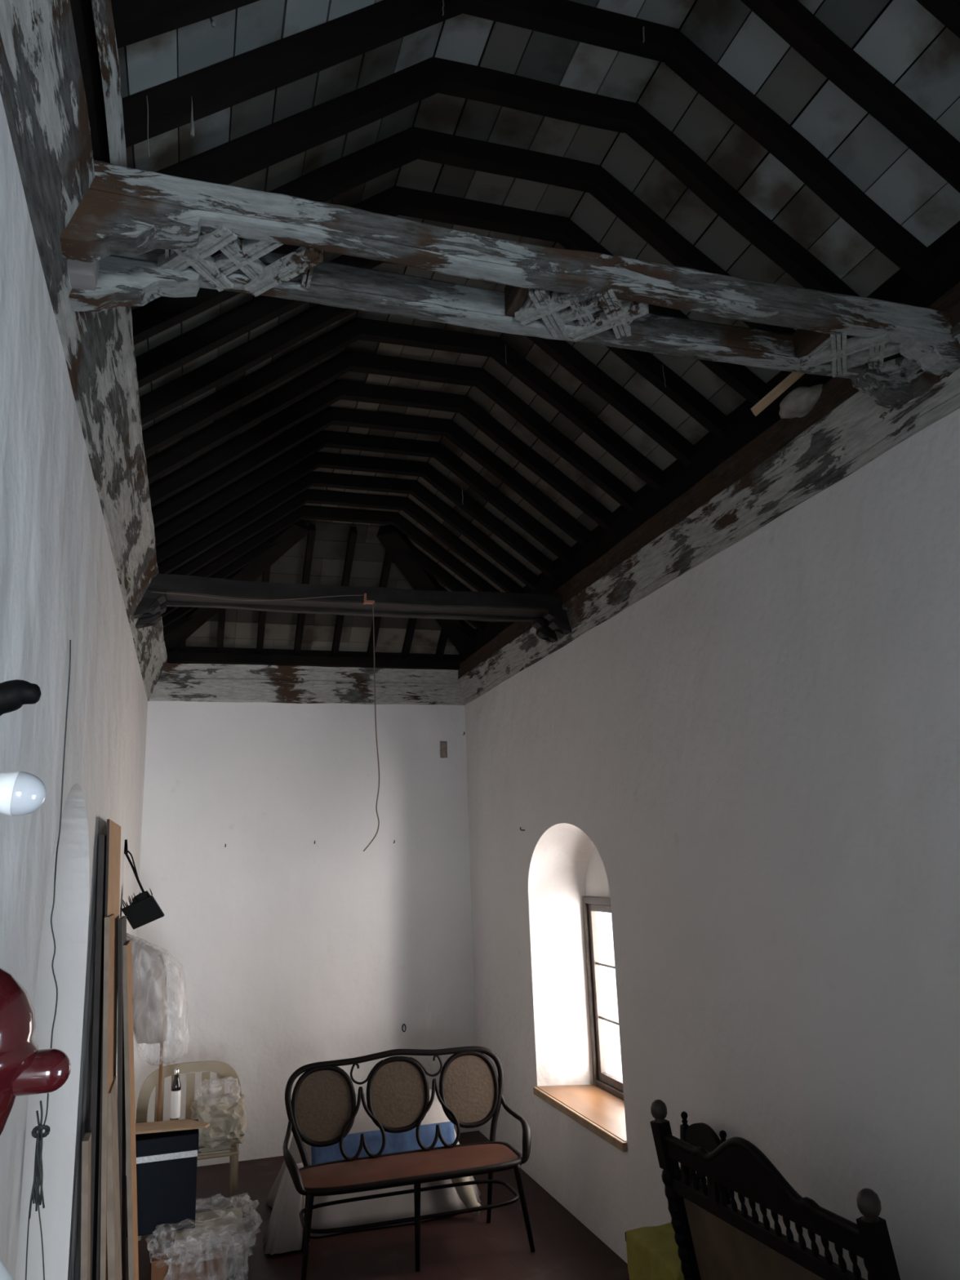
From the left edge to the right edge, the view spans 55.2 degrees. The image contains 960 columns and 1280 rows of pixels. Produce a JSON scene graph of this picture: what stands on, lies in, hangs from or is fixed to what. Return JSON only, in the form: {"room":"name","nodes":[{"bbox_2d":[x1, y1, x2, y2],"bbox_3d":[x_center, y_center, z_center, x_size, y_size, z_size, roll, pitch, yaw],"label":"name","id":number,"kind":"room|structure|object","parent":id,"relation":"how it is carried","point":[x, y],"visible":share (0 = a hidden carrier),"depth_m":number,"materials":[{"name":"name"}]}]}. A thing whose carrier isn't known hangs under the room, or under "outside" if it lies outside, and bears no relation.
{"room":"storage room","nodes":[
{"label":"storage room","id":0,"kind":"room"},
{"bbox_2d":[0,967,71,1135],"bbox_3d":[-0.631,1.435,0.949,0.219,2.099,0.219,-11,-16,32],"label":"wall lamp","id":1,"kind":"object","parent":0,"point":[25,1069],"visible":1,"depth_m":1.16,"materials":[{"name":"red metal"}]},
{"bbox_2d":[0,92,147,1279],"bbox_3d":[-1.391,0.533,2.111,0.620,4.550,12.180,2,-14,-17],"label":"wall","id":2,"kind":"structure","parent":0,"point":[60,584],"depth_m":2.71,"materials":[{"name":"paint"}]},
{"bbox_2d":[0,679,46,816],"bbox_3d":[-0.701,0.143,1.252,0.208,0.224,0.080,2,-14,-17],"label":"light bulb","id":3,"kind":"object","parent":2,"relation":"attached to","point":[21,793],"depth_m":1.25,"materials":[{"name":"white plastic"}]},
{"bbox_2d":[0,0,94,291],"bbox_3d":[-0.397,-1.594,-0.156,0.418,0.265,5.200,2,-14,-17],"label":"frieze","id":4,"kind":"object","parent":2,"relation":"attached to","point":[42,91],"visible":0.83,"depth_m":1.88,"materials":[{"name":"paint"}]},
{"bbox_2d":[70,0,110,163],"bbox_3d":[-0.230,-1.779,-0.057,0.119,0.208,5.200,2,-14,-17],"label":"ceiling beam","id":5,"kind":"structure","parent":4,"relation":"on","point":[82,10],"depth_m":2.07,"materials":[{"name":"black wood"}]},
{"bbox_2d":[25,640,71,1279],"bbox_3d":[-1.185,0.873,2.572,0.064,1.815,0.199,4,-15,-23],"label":"cable","id":6,"kind":"object","parent":2,"relation":"attached to","point":[37,1198],"visible":0.97,"depth_m":2.39,"materials":[{"name":"plastic"}]},
{"bbox_2d":[89,835,106,1279],"bbox_3d":[-1.595,2.033,3.848,0.087,2.360,0.620,2,-14,-17],"label":"board","id":7,"kind":"object","parent":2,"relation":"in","point":[100,906],"depth_m":3.67,"materials":[{"name":"black wood"}]},
{"bbox_2d":[48,261,167,701],"bbox_3d":[-1.982,-0.332,5.001,0.404,0.332,5.880,2,-14,-17],"label":"frieze","id":8,"kind":"object","parent":2,"relation":"attached to","point":[98,347],"visible":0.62,"depth_m":3.37,"materials":[{"name":"paint"}]},
{"bbox_2d":[120,839,164,929],"bbox_3d":[-2.035,1.468,5.539,0.260,0.523,0.150,2,-14,-17],"label":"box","id":9,"kind":"object","parent":2,"relation":"attached to","point":[144,908],"visible":0.98,"depth_m":5.45,"materials":[{"name":"black"}]},
{"bbox_2d":[131,890,151,904],"bbox_3d":[-2.034,1.550,5.519,0.106,0.078,0.110,2,-14,-17],"label":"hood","id":10,"kind":"object","parent":9,"relation":"attached to","point":[144,897],"depth_m":5.46,"materials":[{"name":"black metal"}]},
{"bbox_2d":[59,160,959,408],"bbox_3d":[0.257,-0.983,2.748,2.840,0.247,0.326,2,-14,-17],"label":"tie beam","id":11,"kind":"structure","parent":2,"relation":"attached to","point":[135,237],"depth_m":2.64,"materials":[{"name":"paint"}]},
{"bbox_2d":[751,372,804,416],"bbox_3d":[1.086,-0.908,3.318,0.214,0.140,0.049,-10,-15,28],"label":"loose slat","id":12,"kind":"object","parent":11,"relation":"attached to","point":[793,377],"visible":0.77,"depth_m":3.31,"materials":[{"name":"brown wood"}]},
{"bbox_2d":[125,701,479,1175],"bbox_3d":[-1.493,1.954,8.021,4.000,4.550,0.500,2,-14,-17],"label":"wall","id":13,"kind":"structure","parent":0,"point":[293,952],"depth_m":7.72,"materials":[{"name":"paint"}]},
{"bbox_2d":[149,662,463,705],"bbox_3d":[-1.466,0.400,8.131,2.810,0.329,0.086,2,-14,-17],"label":"frieze","id":14,"kind":"object","parent":13,"relation":"attached to","point":[200,682],"visible":0.94,"depth_m":8.10,"materials":[{"name":"paint"}]},
{"bbox_2d":[166,645,462,670],"bbox_3d":[-1.476,0.147,8.196,2.970,0.198,0.230,2,-14,-17],"label":"beam","id":15,"kind":"structure","parent":14,"relation":"on","point":[193,655],"depth_m":8.10,"materials":[{"name":"wood"}]},
{"bbox_2d":[440,741,447,757],"bbox_3d":[-0.333,0.998,8.363,0.070,0.154,0.020,2,-14,-17],"label":"wall plate","id":16,"kind":"object","parent":13,"relation":"attached to","point":[443,744],"visible":1,"depth_m":8.35,"materials":[{"name":"grey plastic"}]},
{"bbox_2d":[125,1130,628,1279],"bbox_3d":[0.395,2.742,1.797,4.000,0.120,12.780,2,-14,-17],"label":"floor","id":17,"kind":"structure","parent":0,"point":[461,1246],"depth_m":5.43,"materials":[{"name":"brown wood"}]},
{"bbox_2d":[80,1132,91,1279],"bbox_3d":[-1.431,2.477,3.324,0.082,1.240,0.120,2,-14,-17],"label":"board","id":18,"kind":"object","parent":17,"relation":"on","point":[86,1141],"visible":1,"depth_m":3.37,"materials":[{"name":"brown wood"}]},
{"bbox_2d":[100,914,115,1279],"bbox_3d":[-1.480,2.148,3.640,0.105,2.030,0.300,2,-14,-17],"label":"board","id":19,"kind":"object","parent":17,"relation":"on","point":[108,948],"visible":0.67,"depth_m":3.63,"materials":[{"name":"wood"}]},
{"bbox_2d":[96,818,120,1279],"bbox_3d":[-1.588,2.016,3.919,0.086,2.425,0.700,2,-14,-17],"label":"sheet","id":20,"kind":"object","parent":17,"relation":"on","point":[113,843],"visible":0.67,"depth_m":4.00,"materials":[{"name":"brown wood"}]},
{"bbox_2d":[106,1076,121,1279],"bbox_3d":[-1.440,2.487,3.621,0.133,1.360,0.320,2,-14,-17],"label":"board","id":21,"kind":"object","parent":17,"relation":"on","point":[113,1221],"visible":0.88,"depth_m":3.60,"materials":[{"name":"brown wood"}]},
{"bbox_2d":[117,915,126,1279],"bbox_3d":[-1.597,2.276,4.088,0.111,2.000,0.340,2,-14,-17],"label":"board","id":22,"kind":"object","parent":17,"relation":"on","point":[122,930],"visible":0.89,"depth_m":4.07,"materials":[{"name":"brown wood"}]},
{"bbox_2d":[122,939,138,1279],"bbox_3d":[-1.584,2.356,4.169,0.152,1.880,0.360,2,-14,-17],"label":"board","id":23,"kind":"object","parent":17,"relation":"on","point":[131,1188],"visible":0.89,"depth_m":4.12,"materials":[{"name":"brown wood"}]},
{"bbox_2d":[126,934,188,1253],"bbox_3d":[-1.997,2.716,5.542,0.450,1.850,0.252,2,-14,-17],"label":"plastic wrap","id":24,"kind":"object","parent":17,"relation":"on","point":[149,997],"visible":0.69,"depth_m":5.59,"materials":[{"name":"clear plastic"}]},
{"bbox_2d":[135,1060,241,1240],"bbox_3d":[-1.919,3.319,6.047,0.690,0.910,0.488,2,-14,-17],"label":"plastic chair","id":25,"kind":"object","parent":17,"relation":"on","point":[224,1070],"visible":0.42,"depth_m":6.28,"materials":[{"name":"beige plastic"}]},
{"bbox_2d":[197,1143,233,1155],"bbox_3d":[-1.727,3.283,6.000,0.230,0.071,0.258,2,-14,-17],"label":"paper stack","id":26,"kind":"object","parent":25,"relation":"on","point":[202,1150],"visible":0.39,"depth_m":5.89,"materials":[{"name":"white paper"}]},
{"bbox_2d":[190,1092,246,1148],"bbox_3d":[-1.722,3.158,6.039,0.364,0.302,0.366,2,-14,-17],"label":"bundle","id":27,"kind":"object","parent":26,"relation":"on","point":[226,1118],"visible":0.86,"depth_m":5.91,"materials":[{"name":"plastic"}]},
{"bbox_2d":[196,1077,238,1104],"bbox_3d":[-1.734,3.031,6.076,0.296,0.234,0.296,2,-14,-17],"label":"plastic wrap","id":28,"kind":"object","parent":27,"relation":"on","point":[214,1090],"visible":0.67,"depth_m":5.99,"materials":[{"name":"white"}]},
{"bbox_2d":[151,1231,226,1279],"bbox_3d":[-1.634,3.474,5.156,0.393,0.173,0.422,2,-14,-17],"label":"carton","id":29,"kind":"object","parent":17,"relation":"on","point":[206,1264],"visible":0.7,"depth_m":4.99,"materials":[{"name":"brown cardboard"}]},
{"bbox_2d":[174,1207,244,1253],"bbox_3d":[-1.541,3.361,5.234,0.397,0.077,0.381,2,-14,-17],"label":"paper stack","id":30,"kind":"object","parent":29,"relation":"on","point":[220,1228],"visible":0.84,"depth_m":5.11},
{"bbox_3d":[-1.560,3.341,5.217,0.641,0.239,0.648,2,-14,-17],"label":"plastic wrap","id":31,"kind":"object","parent":29,"relation":"on","visible":0},
{"bbox_2d":[126,1119,199,1237],"bbox_3d":[-1.817,3.078,5.269,0.370,0.483,0.337,2,-14,-17],"label":"box","id":32,"kind":"object","parent":31,"relation":"on","point":[166,1162],"visible":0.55,"depth_m":5.13,"materials":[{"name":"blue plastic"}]},
{"bbox_2d":[135,1119,209,1134],"bbox_3d":[-1.815,2.823,5.334,0.464,0.064,0.378,2,-14,-17],"label":"cardboard sheet","id":33,"kind":"object","parent":32,"relation":"on","point":[181,1124],"visible":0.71,"depth_m":5.28,"materials":[{"name":"brown cardboard"}]},
{"bbox_2d":[169,1067,181,1119],"bbox_3d":[-1.803,2.686,5.441,0.058,0.268,0.057,2,-14,-17],"label":"bottle","id":34,"kind":"object","parent":33,"relation":"on","point":[175,1093],"visible":1,"depth_m":5.42,"materials":[{"name":"white glass"}]},
{"bbox_2d":[262,1162,305,1255],"bbox_3d":[-1.170,3.415,5.532,0.270,0.392,0.311,2,-14,-17],"label":"sheet","id":35,"kind":"object","parent":17,"relation":"on","point":[283,1233],"visible":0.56,"depth_m":5.47,"materials":[{"name":"white fabric"}]},
{"bbox_2d":[265,1089,480,1236],"bbox_3d":[-0.713,3.445,6.185,1.389,0.620,0.922,2,-14,-17],"label":"bundle","id":36,"kind":"object","parent":17,"relation":"on","point":[446,1199],"visible":0.29,"depth_m":5.86,"materials":[{"name":"blue fabric"}]},
{"bbox_2d":[283,1045,535,1279],"bbox_3d":[-0.431,3.059,5.482,1.476,1.045,0.629,2,-14,-17],"label":"settee","id":37,"kind":"object","parent":17,"relation":"on","point":[322,1109],"visible":1,"depth_m":5.63,"materials":[{"name":"wicker"}]},
{"bbox_2d":[451,1143,480,1216],"bbox_3d":[-0.109,3.450,5.871,0.247,0.393,0.109,-11,-16,33],"label":"roll","id":38,"kind":"object","parent":17,"relation":"on","point":[466,1193],"visible":0.44,"depth_m":5.80,"materials":[{"name":"beige paper"}]},
{"bbox_2d":[624,1111,730,1279],"bbox_3d":[0.889,2.693,4.086,0.307,1.008,0.490,2,-14,-17],"label":"carved chair","id":39,"kind":"object","parent":17,"relation":"on","point":[700,1134],"visible":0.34,"depth_m":4.18,"materials":[{"name":"brown wood"}]},
{"bbox_2d":[626,1222,684,1279],"bbox_3d":[0.878,2.814,4.016,0.338,0.306,0.479,2,-14,-17],"label":"cloth","id":40,"kind":"object","parent":39,"relation":"on","point":[652,1254],"visible":0.58,"depth_m":4.06,"materials":[{"name":"fabric"}]},
{"bbox_2d":[649,1099,900,1279],"bbox_3d":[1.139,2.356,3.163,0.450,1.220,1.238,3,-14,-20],"label":"chair","id":41,"kind":"object","parent":17,"relation":"on","point":[715,1239],"visible":1,"depth_m":3.22,"materials":[{"name":"brown wood"}]},
{"bbox_3d":[-0.528,1.541,0.616,0.180,1.730,0.252,2,-14,-17],"label":"side table","id":42,"kind":"object","parent":17,"relation":"on","visible":0},
{"bbox_2d":[0,1260,12,1279],"bbox_3d":[-0.547,0.784,0.807,0.226,0.398,0.306,2,-14,-17],"label":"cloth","id":43,"kind":"object","parent":42,"relation":"on","point":[5,1274],"visible":1,"depth_m":0.95,"materials":[{"name":"white fabric"}]},
{"bbox_2d":[117,0,959,654],"bbox_3d":[0.379,-1.870,3.331,4.002,1.840,12.080,2,-14,-17],"label":"ceiling","id":44,"kind":"structure","parent":0,"point":[905,28],"depth_m":3.37,"materials":[{"name":"grey wood"}]},
{"bbox_2d":[146,95,150,156],"bbox_3d":[-0.850,-1.316,2.349,0.017,0.182,0.002,2,-14,-17],"label":"cobweb","id":45,"kind":"object","parent":44,"relation":"hanging from","point":[146,95],"visible":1,"depth_m":2.35,"materials":[{"name":"grey"}]},
{"bbox_2d":[163,613,195,637],"bbox_3d":[-2.609,-0.045,7.442,0.624,0.499,0.058,2,-14,-17],"label":"rafter","id":46,"kind":"object","parent":44,"relation":"attached to","point":[181,621],"visible":0.26,"depth_m":7.48,"materials":[{"name":"black wood"}]},
{"bbox_2d":[161,577,226,627],"bbox_3d":[-2.366,-0.231,7.220,0.944,0.739,0.058,2,-14,-17],"label":"rafter","id":47,"kind":"object","parent":44,"relation":"attached to","point":[180,611],"visible":0.18,"depth_m":7.18,"materials":[{"name":"black wood"}]},
{"bbox_2d":[161,537,278,617],"bbox_3d":[-2.124,-0.417,6.999,1.264,0.979,0.058,2,-14,-17],"label":"rafter","id":48,"kind":"object","parent":44,"relation":"attached to","point":[265,546],"visible":0.32,"depth_m":7.11,"materials":[{"name":"black wood"}]},
{"bbox_2d":[217,608,226,653],"bbox_3d":[-2.180,-0.149,7.745,0.053,0.465,0.574,2,-14,-17],"label":"rafter","id":49,"kind":"object","parent":44,"relation":"attached to","point":[222,611],"visible":0.68,"depth_m":7.75,"materials":[{"name":"black wood"}]},
{"bbox_2d":[164,520,310,651],"bbox_3d":[-2.143,-0.373,7.517,1.738,0.965,0.203,-9,-15,28],"label":"rafter","id":50,"kind":"object","parent":44,"relation":"attached to","point":[287,538],"visible":0.46,"depth_m":7.37,"materials":[{"name":"black wood"}]},
{"bbox_2d":[256,565,271,654],"bbox_3d":[-1.820,-0.297,7.716,0.054,0.714,0.907,2,-14,-17],"label":"rafter","id":51,"kind":"object","parent":44,"relation":"attached to","point":[262,615],"visible":0.61,"depth_m":7.80,"materials":[{"name":"black wood"}]},
{"bbox_2d":[293,523,315,655],"bbox_3d":[-1.482,-0.389,7.731,0.053,0.875,1.124,2,-14,-17],"label":"rafter","id":52,"kind":"object","parent":44,"relation":"attached to","point":[311,535],"visible":0.8,"depth_m":7.57,"materials":[{"name":"black wood"}]},
{"bbox_2d":[189,505,499,591],"bbox_3d":[-1.003,-0.496,7.025,3.416,1.065,0.067,2,-14,-17],"label":"rafter","id":53,"kind":"object","parent":44,"relation":"attached to","point":[399,522],"visible":0.59,"depth_m":7.13,"materials":[{"name":"black wood"}]},
{"bbox_2d":[331,526,357,656],"bbox_3d":[-1.165,-0.378,7.830,0.054,0.875,1.124,2,-14,-17],"label":"rafter","id":54,"kind":"object","parent":44,"relation":"attached to","point":[353,533],"visible":0.8,"depth_m":7.66,"materials":[{"name":"black wood"}]},
{"bbox_2d":[168,488,522,593],"bbox_3d":[-0.908,-0.570,6.728,3.416,1.069,0.066,2,-14,-17],"label":"rafter","id":55,"kind":"object","parent":44,"relation":"attached to","point":[406,504],"visible":0.59,"depth_m":6.83,"materials":[{"name":"black wood"}]},
{"bbox_2d":[157,471,537,591],"bbox_3d":[-0.815,-0.646,6.431,3.416,1.066,0.067,2,-14,-17],"label":"rafter","id":56,"kind":"object","parent":44,"relation":"attached to","point":[322,479],"visible":0.7,"depth_m":6.51,"materials":[{"name":"black wood"}]},
{"bbox_2d":[155,451,553,577],"bbox_3d":[-0.721,-0.721,6.135,3.416,1.065,0.067,2,-14,-17],"label":"rafter","id":57,"kind":"object","parent":44,"relation":"attached to","point":[227,513],"visible":0.74,"depth_m":6.20,"materials":[{"name":"black wood"}]},
{"bbox_2d":[154,430,571,563],"bbox_3d":[-0.626,-0.794,5.838,3.416,1.069,0.066,2,-14,-17],"label":"rafter","id":58,"kind":"object","parent":44,"relation":"attached to","point":[291,457],"visible":0.75,"depth_m":5.89,"materials":[{"name":"black wood"}]},
{"bbox_2d":[151,406,591,548],"bbox_3d":[-0.532,-0.870,5.541,3.416,1.066,0.067,2,-14,-17],"label":"rafter","id":59,"kind":"object","parent":44,"relation":"attached to","point":[202,489],"visible":0.76,"depth_m":5.59,"materials":[{"name":"black wood"}]},
{"bbox_2d":[366,549,391,657],"bbox_3d":[-0.863,-0.341,7.946,0.053,0.835,1.068,2,-14,-17],"label":"rafter","id":60,"kind":"object","parent":44,"relation":"attached to","point":[387,562],"visible":0.65,"depth_m":8.00,"materials":[{"name":"black wood"}]},
{"bbox_2d":[148,379,612,531],"bbox_3d":[-0.439,-0.945,5.245,3.416,1.065,0.067,2,-14,-17],"label":"rafter","id":61,"kind":"object","parent":44,"relation":"attached to","point":[208,464],"visible":0.81,"depth_m":5.29,"materials":[{"name":"black wood"}]},
{"bbox_2d":[146,351,635,511],"bbox_3d":[-0.344,-1.018,4.948,3.416,1.069,0.066,2,-14,-17],"label":"rafter","id":62,"kind":"object","parent":44,"relation":"attached to","point":[211,436],"visible":0.8,"depth_m":4.99,"materials":[{"name":"black wood"}]},
{"bbox_2d":[142,316,662,491],"bbox_3d":[-0.250,-1.094,4.651,3.416,1.066,0.067,2,-14,-17],"label":"rafter","id":63,"kind":"object","parent":44,"relation":"attached to","point":[188,420],"visible":0.81,"depth_m":4.69,"materials":[{"name":"black wood"}]},
{"bbox_2d":[401,617,417,658],"bbox_3d":[-0.600,-0.176,8.160,0.055,0.594,0.751,2,-14,-17],"label":"rafter","id":64,"kind":"object","parent":44,"relation":"attached to","point":[411,623],"visible":0.56,"depth_m":8.24,"materials":[{"name":"black wood"}]},
{"bbox_2d":[139,303,693,466],"bbox_3d":[-0.157,-1.169,4.355,3.416,1.065,0.067,2,-14,-17],"label":"rafter","id":65,"kind":"object","parent":44,"relation":"attached to","point":[168,397],"visible":0.47,"depth_m":4.20,"materials":[{"name":"wood"}]},
{"bbox_2d":[376,524,470,656],"bbox_3d":[-0.349,-0.308,8.068,0.208,0.972,1.737,-9,-15,25],"label":"rafter","id":66,"kind":"object","parent":44,"relation":"attached to","point":[393,540],"visible":0.52,"depth_m":7.71,"materials":[{"name":"black wood"}]},
{"bbox_2d":[135,254,726,439],"bbox_3d":[-0.062,-1.243,4.058,3.416,1.069,0.066,2,-14,-17],"label":"rafter","id":67,"kind":"object","parent":44,"relation":"attached to","point":[167,357],"visible":0.33,"depth_m":3.80,"materials":[{"name":"black wood"}]},
{"bbox_2d":[435,628,448,659],"bbox_3d":[-0.337,-0.010,8.374,0.053,0.353,0.427,2,-14,-17],"label":"rafter","id":68,"kind":"object","parent":44,"relation":"attached to","point":[443,636],"visible":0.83,"depth_m":8.38,"materials":[{"name":"black wood"}]},
{"bbox_2d":[131,185,766,405],"bbox_3d":[0.032,-1.318,3.762,3.416,1.066,0.067,2,-14,-17],"label":"rafter","id":69,"kind":"object","parent":44,"relation":"attached to","point":[162,313],"visible":0.52,"depth_m":3.83,"materials":[{"name":"black wood"}]},
{"bbox_2d":[404,544,495,623],"bbox_3d":[-0.069,-0.343,7.631,1.264,0.979,0.058,2,-14,-17],"label":"rafter","id":70,"kind":"object","parent":44,"relation":"attached to","point":[417,556],"visible":0.37,"depth_m":7.57,"materials":[{"name":"black wood"}]},
{"bbox_2d":[439,584,485,632],"bbox_3d":[-0.005,-0.146,7.947,0.944,0.739,0.058,2,-14,-17],"label":"rafter","id":71,"kind":"object","parent":44,"relation":"attached to","point":[480,625],"visible":0.13,"depth_m":7.91,"materials":[{"name":"black wood"}]},
{"bbox_2d":[456,621,475,640],"bbox_3d":[0.058,0.051,8.263,0.624,0.499,0.058,2,-14,-17],"label":"rafter","id":72,"kind":"object","parent":44,"relation":"attached to","point":[468,632],"visible":0.26,"depth_m":8.22,"materials":[{"name":"black wood"}]},
{"bbox_2d":[155,56,860,297],"bbox_3d":[0.220,-1.467,3.168,3.416,1.069,0.066,2,-14,-17],"label":"rafter","id":73,"kind":"object","parent":44,"relation":"attached to","point":[228,162],"visible":0.75,"depth_m":3.22,"materials":[{"name":"black wood"}]},
{"bbox_2d":[238,126,795,333],"bbox_3d":[0.126,-1.393,3.465,3.416,1.065,0.067,2,-14,-17],"label":"rafter","id":74,"kind":"object","parent":44,"relation":"attached to","point":[326,182],"visible":0.51,"depth_m":3.55,"materials":[{"name":"black wood"}]},
{"bbox_2d":[121,0,927,280],"bbox_3d":[0.314,-1.542,2.872,3.416,1.066,0.067,2,-14,-17],"label":"rafter","id":75,"kind":"object","parent":44,"relation":"attached to","point":[215,88],"visible":0.88,"depth_m":2.93,"materials":[{"name":"black wood"}]},
{"bbox_2d":[189,95,194,137],"bbox_3d":[-0.770,-1.406,2.462,0.013,0.125,0.013,2,-14,-17],"label":"cobweb","id":76,"kind":"object","parent":75,"relation":"hanging from","point":[192,131],"visible":1,"depth_m":2.45,"materials":[{"name":"grey"}]},
{"bbox_2d":[642,26,644,43],"bbox_3d":[0.537,-1.987,3.011,0.012,0.064,0.006,2,-14,-17],"label":"cobweb","id":77,"kind":"object","parent":75,"relation":"hanging from","point":[643,27],"visible":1,"depth_m":3.01,"materials":[{"name":"grey"}]},
{"bbox_2d":[111,0,959,193],"bbox_3d":[0.408,-1.617,2.575,3.416,1.065,0.067,2,-14,-17],"label":"rafter","id":78,"kind":"object","parent":44,"relation":"attached to","point":[135,21],"visible":0.78,"depth_m":2.82,"materials":[{"name":"black wood"}]},
{"bbox_2d":[209,17,215,27],"bbox_3d":[-0.668,-1.556,2.285,0.022,0.066,0.010,-2,-13,-2],"label":"cobweb","id":79,"kind":"object","parent":78,"relation":"attached to","point":[212,22],"visible":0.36,"depth_m":2.28,"materials":[{"name":"grey"}]},
{"bbox_2d":[915,0,959,38],"bbox_3d":[0.502,-1.691,2.278,3.416,1.069,0.066,2,-14,-17],"label":"rafter","id":80,"kind":"object","parent":44,"relation":"attached to","point":[947,11],"visible":1,"depth_m":2.55,"materials":[{"name":"black wood"}]},
{"bbox_2d":[464,408,959,1279],"bbox_3d":[1.775,0.647,3.086,0.470,4.550,12.180,2,-14,-17],"label":"wall","id":81,"kind":"structure","parent":0,"point":[755,759],"depth_m":4.00,"materials":[{"name":"paint"}]},
{"bbox_2d":[133,573,572,642],"bbox_3d":[-0.738,-0.180,5.886,2.840,0.272,0.350,2,-14,-17],"label":"tie beam","id":82,"kind":"structure","parent":81,"relation":"attached to","point":[545,613],"depth_m":5.81,"materials":[{"name":"black wood"}]},
{"bbox_2d":[151,591,363,600],"bbox_3d":[-1.318,-0.268,5.535,1.256,0.074,0.005,2,-14,-17],"label":"cable","id":83,"kind":"object","parent":82,"relation":"attached to","point":[151,592],"visible":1,"depth_m":5.51,"materials":[{"name":"black rubber"}]},
{"bbox_2d":[363,593,379,851],"bbox_3d":[-0.664,0.476,5.554,0.103,1.566,0.041,2,-14,-17],"label":"wire","id":84,"kind":"object","parent":82,"relation":"hanging from","point":[365,601],"visible":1,"depth_m":5.56,"materials":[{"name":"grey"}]},
{"bbox_2d":[533,896,626,1151],"bbox_3d":[0.790,2.383,5.997,0.480,1.325,1.435,2,-14,-17],"label":"window","id":85,"kind":"structure","parent":81,"relation":"in","point":[598,1107],"depth_m":6.27,"materials":[{"name":"brown wood"}]},
{"bbox_2d":[457,322,959,705],"bbox_3d":[1.588,-0.794,3.443,0.390,0.242,11.080,2,-14,-17],"label":"frieze","id":86,"kind":"object","parent":81,"relation":"attached to","point":[858,431],"visible":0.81,"depth_m":4.12,"materials":[{"name":"paint"}]},
{"bbox_2d":[457,281,959,679],"bbox_3d":[1.534,-0.978,3.473,0.286,0.153,11.080,2,-14,-17],"label":"wooden beam","id":87,"kind":"structure","parent":81,"relation":"attached to","point":[837,390],"depth_m":4.41,"materials":[{"name":"wood"}]},
{"bbox_2d":[778,383,823,418],"bbox_3d":[1.295,-0.962,3.715,0.129,0.109,0.253,2,-14,-17],"label":"lump","id":88,"kind":"object","parent":87,"relation":"on","point":[802,400],"visible":0.98,"depth_m":3.67,"materials":[{"name":"grey"}]},
{"bbox_2d":[459,220,959,662],"bbox_3d":[1.539,-1.154,3.518,0.261,0.357,11.080,2,-14,-17],"label":"beam","id":89,"kind":"structure","parent":81,"relation":"attached to","point":[943,273],"depth_m":4.40,"materials":[{"name":"black wood"}]},
{"bbox_3d":[1.889,-1.283,-2.584,4.000,5.650,0.500,2,-14,-17],"label":"wall","id":90,"kind":"structure","parent":0,"visible":0},
{"bbox_2d":[91,0,127,167],"bbox_3d":[-0.168,-1.813,-0.028,0.045,0.058,5.200,2,-14,-17],"label":"wooden beam","id":91,"kind":"structure","parent":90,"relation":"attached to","point":[102,11],"depth_m":2.07,"materials":[{"name":"paint"}]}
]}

